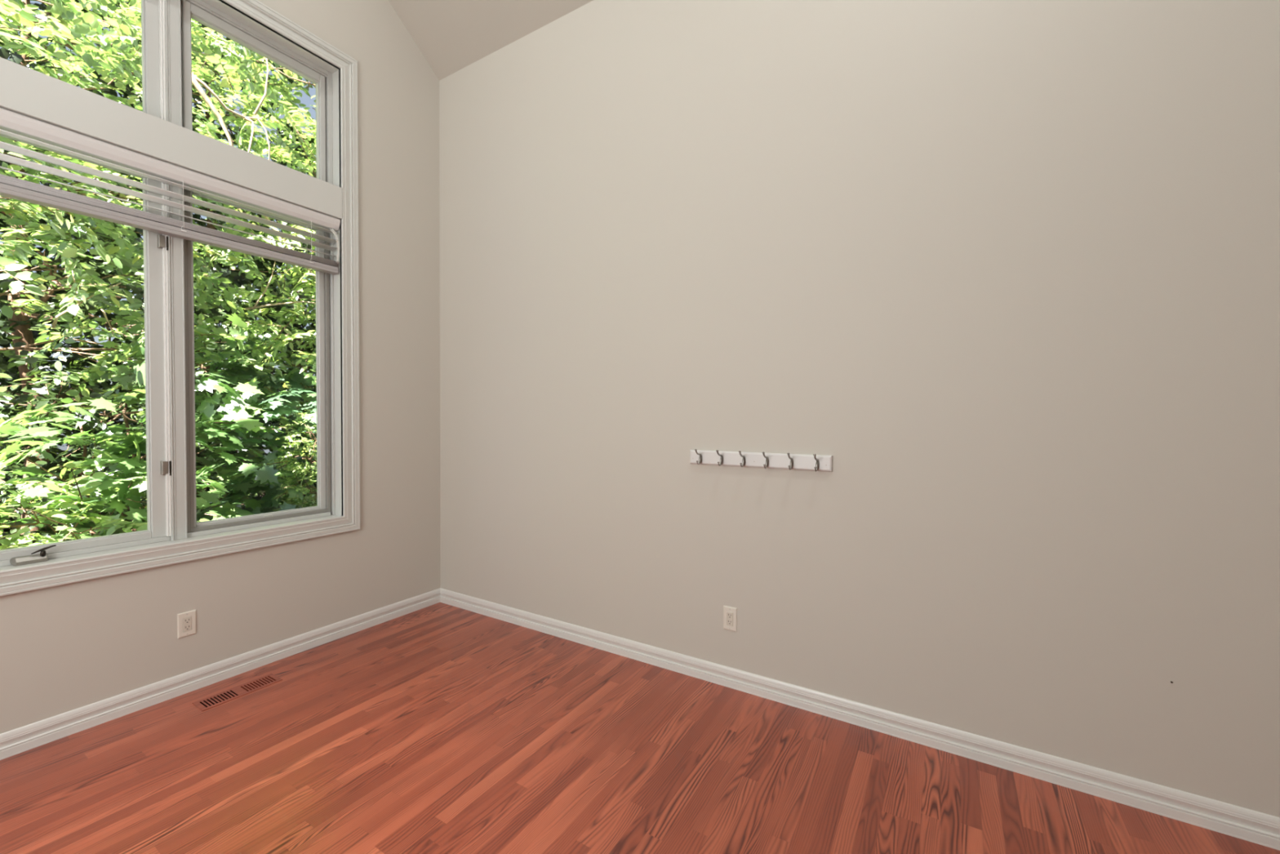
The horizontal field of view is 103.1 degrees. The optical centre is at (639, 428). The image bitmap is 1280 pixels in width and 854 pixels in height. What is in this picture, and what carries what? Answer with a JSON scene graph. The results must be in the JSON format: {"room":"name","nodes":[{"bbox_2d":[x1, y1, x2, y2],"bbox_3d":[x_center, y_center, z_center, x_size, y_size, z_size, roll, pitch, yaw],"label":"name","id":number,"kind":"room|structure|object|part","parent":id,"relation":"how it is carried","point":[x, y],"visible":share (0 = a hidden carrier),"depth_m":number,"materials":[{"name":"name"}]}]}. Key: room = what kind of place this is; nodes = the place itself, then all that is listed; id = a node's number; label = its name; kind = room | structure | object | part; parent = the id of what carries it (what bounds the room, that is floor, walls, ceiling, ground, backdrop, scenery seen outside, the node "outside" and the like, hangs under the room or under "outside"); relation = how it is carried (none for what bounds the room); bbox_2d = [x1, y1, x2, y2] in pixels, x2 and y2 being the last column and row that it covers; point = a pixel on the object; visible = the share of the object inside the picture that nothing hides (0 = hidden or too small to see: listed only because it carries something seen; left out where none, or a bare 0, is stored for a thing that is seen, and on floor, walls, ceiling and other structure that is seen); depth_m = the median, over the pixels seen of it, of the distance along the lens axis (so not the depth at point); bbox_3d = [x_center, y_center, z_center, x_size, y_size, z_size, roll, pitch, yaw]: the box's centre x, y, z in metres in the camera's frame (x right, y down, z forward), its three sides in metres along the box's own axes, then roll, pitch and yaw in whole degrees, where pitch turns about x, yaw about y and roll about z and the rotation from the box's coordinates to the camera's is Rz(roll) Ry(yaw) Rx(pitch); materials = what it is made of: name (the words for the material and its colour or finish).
{"room":"empty room","nodes":[
{"label":"empty room","id":0,"kind":"room"},
{"bbox_2d":[0,0,440,733],"bbox_3d":[-3.071,-1.731,1.137,0.170,6.078,6.000,1,1,31],"label":"wall","id":1,"kind":"structure","parent":0,"point":[64,648],"depth_m":3.19,"materials":[{"name":"beige paint"}]},
{"bbox_2d":[0,0,360,596],"bbox_3d":[-2.262,-0.804,2.484,0.192,2.896,1.686,1,1,31],"label":"window","id":2,"kind":"structure","parent":1,"relation":"in","point":[163,131],"depth_m":2.53,"materials":[{"name":"grey paint"}]},
{"bbox_3d":[-2.487,0.509,2.118,0.020,0.038,0.068,1,1,31],"label":"crank lever","id":3,"kind":"part","parent":2,"relation":"part of","materials":[{"name":"grey metal"}]},
{"bbox_3d":[-2.496,-0.349,2.193,0.062,1.759,0.675,1,1,31],"label":"casement sash","id":4,"kind":"part","parent":2,"relation":"part of","materials":[{"name":"grey"}]},
{"bbox_3d":[-2.490,-1.774,2.164,0.058,0.677,0.675,1,1,31],"label":"transom sash","id":5,"kind":"part","parent":2,"relation":"part of","materials":[{"name":"grey"}]},
{"bbox_3d":[-2.275,-0.891,2.444,0.012,0.066,0.007,1,1,31],"label":"hinge arm","id":6,"kind":"part","parent":2,"relation":"part of","materials":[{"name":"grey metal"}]},
{"bbox_2d":[0,107,340,274],"bbox_3d":[-2.217,-1.089,2.452,0.071,0.322,1.474,1,1,31],"label":"window blind","id":7,"kind":"object","parent":2,"relation":"attached to","point":[15,123],"visible":1,"depth_m":2.35,"materials":[{"name":"white plastic"}]},
{"bbox_3d":[-2.225,-0.947,2.460,0.050,0.036,1.466,1,1,31],"label":"rail","id":8,"kind":"part","parent":7,"relation":"part of","materials":[{"name":"grey plastic"}]},
{"bbox_3d":[-2.222,-1.081,2.461,0.054,0.228,0.002,1,1,31],"label":"ladder cord","id":9,"kind":"part","parent":7,"relation":"part of","materials":[{"name":"white fabric"}]},
{"bbox_3d":[-1.923,-1.089,2.954,0.054,0.228,0.002,1,1,31],"label":"ladder cord","id":10,"kind":"part","parent":7,"relation":"part of","materials":[{"name":"white fabric"}]},
{"bbox_3d":[-1.830,-1.094,3.046,0.047,0.203,0.015,-1,2,-44],"label":"lift cord","id":11,"kind":"part","parent":7,"relation":"part of","materials":[{"name":"white fabric"}]},
{"bbox_3d":[-2.281,0.192,2.467,0.012,0.070,0.007,1,1,31],"label":"hinge arm","id":12,"kind":"part","parent":2,"relation":"part of","materials":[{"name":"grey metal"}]},
{"bbox_3d":[-2.102,-1.785,2.807,0.056,0.677,0.669,1,1,31],"label":"transom sash","id":13,"kind":"part","parent":2,"relation":"part of","materials":[{"name":"grey"}]},
{"bbox_3d":[-2.124,-0.361,2.845,0.042,1.757,0.669,1,1,31],"label":"fixed sash","id":14,"kind":"part","parent":2,"relation":"part of","materials":[{"name":"grey"}]},
{"bbox_2d":[177,609,196,638],"bbox_3d":[-2.206,0.952,2.474,0.008,0.118,0.070,1,1,31],"label":"wall outlet","id":15,"kind":"object","parent":1,"relation":"attached to","point":[186,621],"visible":1,"depth_m":2.47,"materials":[{"name":"beige plastic"}]},
{"bbox_2d":[182,616,191,631],"bbox_3d":[-2.205,0.952,2.473,0.004,0.066,0.033,1,1,31],"label":"receptacle","id":16,"kind":"object","parent":15,"relation":"attached to","point":[187,620],"depth_m":2.47,"materials":[{"name":"grey plastic"}]},
{"bbox_2d":[0,587,440,759],"bbox_3d":[-3.009,1.260,1.151,0.015,0.097,6.000,1,1,31],"label":"baseboard","id":17,"kind":"structure","parent":1,"relation":"attached to","point":[15,741],"depth_m":2.47,"materials":[{"name":"white paint"}]},
{"bbox_2d":[388,0,593,79],"bbox_3d":[-0.429,-3.663,-0.497,6.320,2.516,6.300,1,1,31],"label":"ceiling","id":18,"kind":"structure","parent":0,"point":[451,36],"depth_m":3.27,"materials":[{"name":"paint"}]},
{"bbox_2d":[0,602,1279,853],"bbox_3d":[-0.450,1.431,-0.396,6.000,0.150,6.000,1,1,31],"label":"floor","id":19,"kind":"structure","parent":0,"point":[440,727],"depth_m":1.91,"materials":[{"name":"red wood"}]},
{"bbox_2d":[191,673,282,711],"bbox_3d":[-1.964,1.286,2.490,0.120,0.002,0.326,1,1,31],"label":"floor vent","id":20,"kind":"object","parent":19,"relation":"in","point":[205,704],"visible":1,"depth_m":2.48,"materials":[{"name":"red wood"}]},
{"bbox_2d":[439,0,1279,817],"bbox_3d":[1.081,-0.496,2.239,6.170,3.911,0.150,1,1,31],"label":"wall","id":21,"kind":"structure","parent":0,"point":[1011,266],"depth_m":2.14,"materials":[{"name":"beige paint"}]},
{"bbox_2d":[723,605,737,631],"bbox_3d":[0.452,0.955,2.552,0.070,0.118,0.008,1,1,31],"label":"wall outlet","id":22,"kind":"object","parent":21,"relation":"attached to","point":[730,614],"visible":1,"depth_m":2.55,"materials":[{"name":"beige plastic"}]},
{"bbox_2d":[726,611,733,626],"bbox_3d":[0.451,0.955,2.551,0.033,0.066,0.004,1,1,31],"label":"receptacle","id":23,"kind":"object","parent":22,"relation":"attached to","point":[729,614],"depth_m":2.55,"materials":[{"name":"grey plastic"}]},
{"bbox_2d":[689,448,832,471],"bbox_3d":[0.544,0.147,2.436,0.703,0.082,0.088,1,1,31],"label":"coat rack","id":24,"kind":"object","parent":21,"relation":"attached to","point":[814,462],"visible":1,"depth_m":2.43,"materials":[{"name":"white wood"}]},
{"bbox_2d":[440,588,1279,850],"bbox_3d":[1.101,1.263,2.161,6.000,0.097,0.015,1,1,31],"label":"baseboard","id":25,"kind":"structure","parent":21,"relation":"attached to","point":[1242,823],"depth_m":2.08,"materials":[{"name":"white paint"}]},
{"label":"outside","id":26,"kind":"structure","parent":0,"visible":0},
{"bbox_3d":[-13.861,2.061,12.415,29.810,0.300,42.000,1,1,31],"label":"ground","id":27,"kind":"structure","parent":26,"visible":0},
{"bbox_2d":[0,35,146,545],"bbox_3d":[-10.115,-1.791,7.334,4.845,9.070,5.612,1,1,34],"label":"tree","id":28,"kind":"object","parent":27,"relation":"on","point":[2,224],"visible":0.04,"depth_m":8.04,"materials":[{"name":"green plant"}]},
{"bbox_2d":[0,453,209,549],"bbox_3d":[-3.818,1.115,3.730,1.759,2.072,2.392,0,1,-5],"label":"shrub","id":29,"kind":"object","parent":27,"relation":"on","point":[82,491],"visible":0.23,"depth_m":3.22,"materials":[{"name":"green plant"}]},
{"bbox_2d":[0,326,216,550],"bbox_3d":[-5.857,0.540,5.286,2.332,3.156,2.702,0,1,-24],"label":"tree","id":30,"kind":"object","parent":27,"relation":"on","point":[28,402],"visible":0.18,"depth_m":5.08,"materials":[{"name":"green plant"}]},
{"bbox_2d":[0,0,300,548],"bbox_3d":[-7.263,-1.997,6.127,4.381,10.452,5.472,1,1,29],"label":"tree","id":31,"kind":"object","parent":27,"relation":"on","point":[27,335],"visible":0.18,"depth_m":6.05,"materials":[{"name":"green plant"}]},
{"bbox_2d":[0,80,315,525],"bbox_3d":[-8.992,-1.801,9.947,5.702,9.070,4.598,-1,2,-40],"label":"tree","id":32,"kind":"object","parent":27,"relation":"on","point":[95,91],"visible":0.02,"depth_m":9.12,"materials":[{"name":"green plant"}]},
{"bbox_2d":[0,0,315,428],"bbox_3d":[-4.348,-1.575,4.231,3.616,7.441,4.160,1,1,31],"label":"broadleaf tree","id":33,"kind":"object","parent":27,"relation":"on","point":[14,14],"visible":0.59,"depth_m":4.08,"materials":[{"name":"green plant"}]},
{"bbox_2d":[0,312,316,538],"bbox_3d":[-3.770,0.623,4.065,2.260,3.057,3.140,1,1,8],"label":"tree","id":34,"kind":"object","parent":27,"relation":"on","point":[125,489],"visible":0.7,"depth_m":3.86,"materials":[{"name":"green plant"}]},
{"bbox_2d":[0,0,316,546],"bbox_3d":[-6.561,-2.271,7.794,4.751,9.890,5.241,1,1,31],"label":"tree","id":35,"kind":"object","parent":27,"relation":"on","point":[35,326],"visible":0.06,"depth_m":7.08,"materials":[{"name":"green plant"}]},
{"bbox_2d":[97,369,313,506],"bbox_3d":[-5.165,0.681,6.718,2.309,2.809,2.895,1,1,34],"label":"shrub","id":36,"kind":"object","parent":27,"relation":"on","point":[197,448],"visible":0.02,"depth_m":6.29,"materials":[{"name":"green plant"}]},
{"bbox_2d":[128,23,315,398],"bbox_3d":[-3.654,-1.366,6.098,3.723,6.941,3.891,1,1,31],"label":"tree","id":37,"kind":"object","parent":27,"relation":"on","point":[285,338],"visible":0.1,"depth_m":4.95,"materials":[{"name":"green plant"}]},
{"bbox_2d":[193,39,316,468],"bbox_3d":[-4.874,-2.251,8.909,4.251,9.942,5.445,1,1,23],"label":"tree","id":38,"kind":"object","parent":27,"relation":"on","point":[310,306],"visible":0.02,"depth_m":8.27,"materials":[{"name":"green plant"}]},
{"bbox_2d":[195,331,316,520],"bbox_3d":[-3.309,0.511,5.422,2.616,3.219,2.710,1,1,31],"label":"tree","id":39,"kind":"object","parent":27,"relation":"on","point":[296,390],"visible":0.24,"depth_m":4.68,"materials":[{"name":"green plant"}]},
{"bbox_2d":[220,156,316,497],"bbox_3d":[-6.713,-1.965,11.921,4.971,9.210,5.426,1,1,14],"label":"tree","id":40,"kind":"object","parent":27,"relation":"on","point":[251,282],"visible":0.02,"depth_m":10.62,"materials":[{"name":"green plant"}]},
{"bbox_2d":[257,402,316,507],"bbox_3d":[-2.926,0.946,4.610,0.690,2.386,0.946,0,1,-14],"label":"shrub","id":41,"kind":"object","parent":27,"relation":"on","point":[296,467],"visible":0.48,"depth_m":4.42,"materials":[{"name":"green plant"}]},
{"bbox_2d":[257,377,316,488],"bbox_3d":[-4.189,0.645,7.536,2.396,2.880,2.837,1,1,31],"label":"shrub","id":42,"kind":"object","parent":27,"relation":"on","point":[286,384],"visible":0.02,"depth_m":6.85,"materials":[{"name":"green plant"}]},
{"bbox_2d":[272,490,316,511],"bbox_3d":[-3.357,1.326,5.054,1.877,1.610,2.372,1,1,19],"label":"shrub","id":43,"kind":"object","parent":27,"relation":"on","point":[296,506],"visible":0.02,"depth_m":4.75,"materials":[{"name":"green plant"}]}
]}

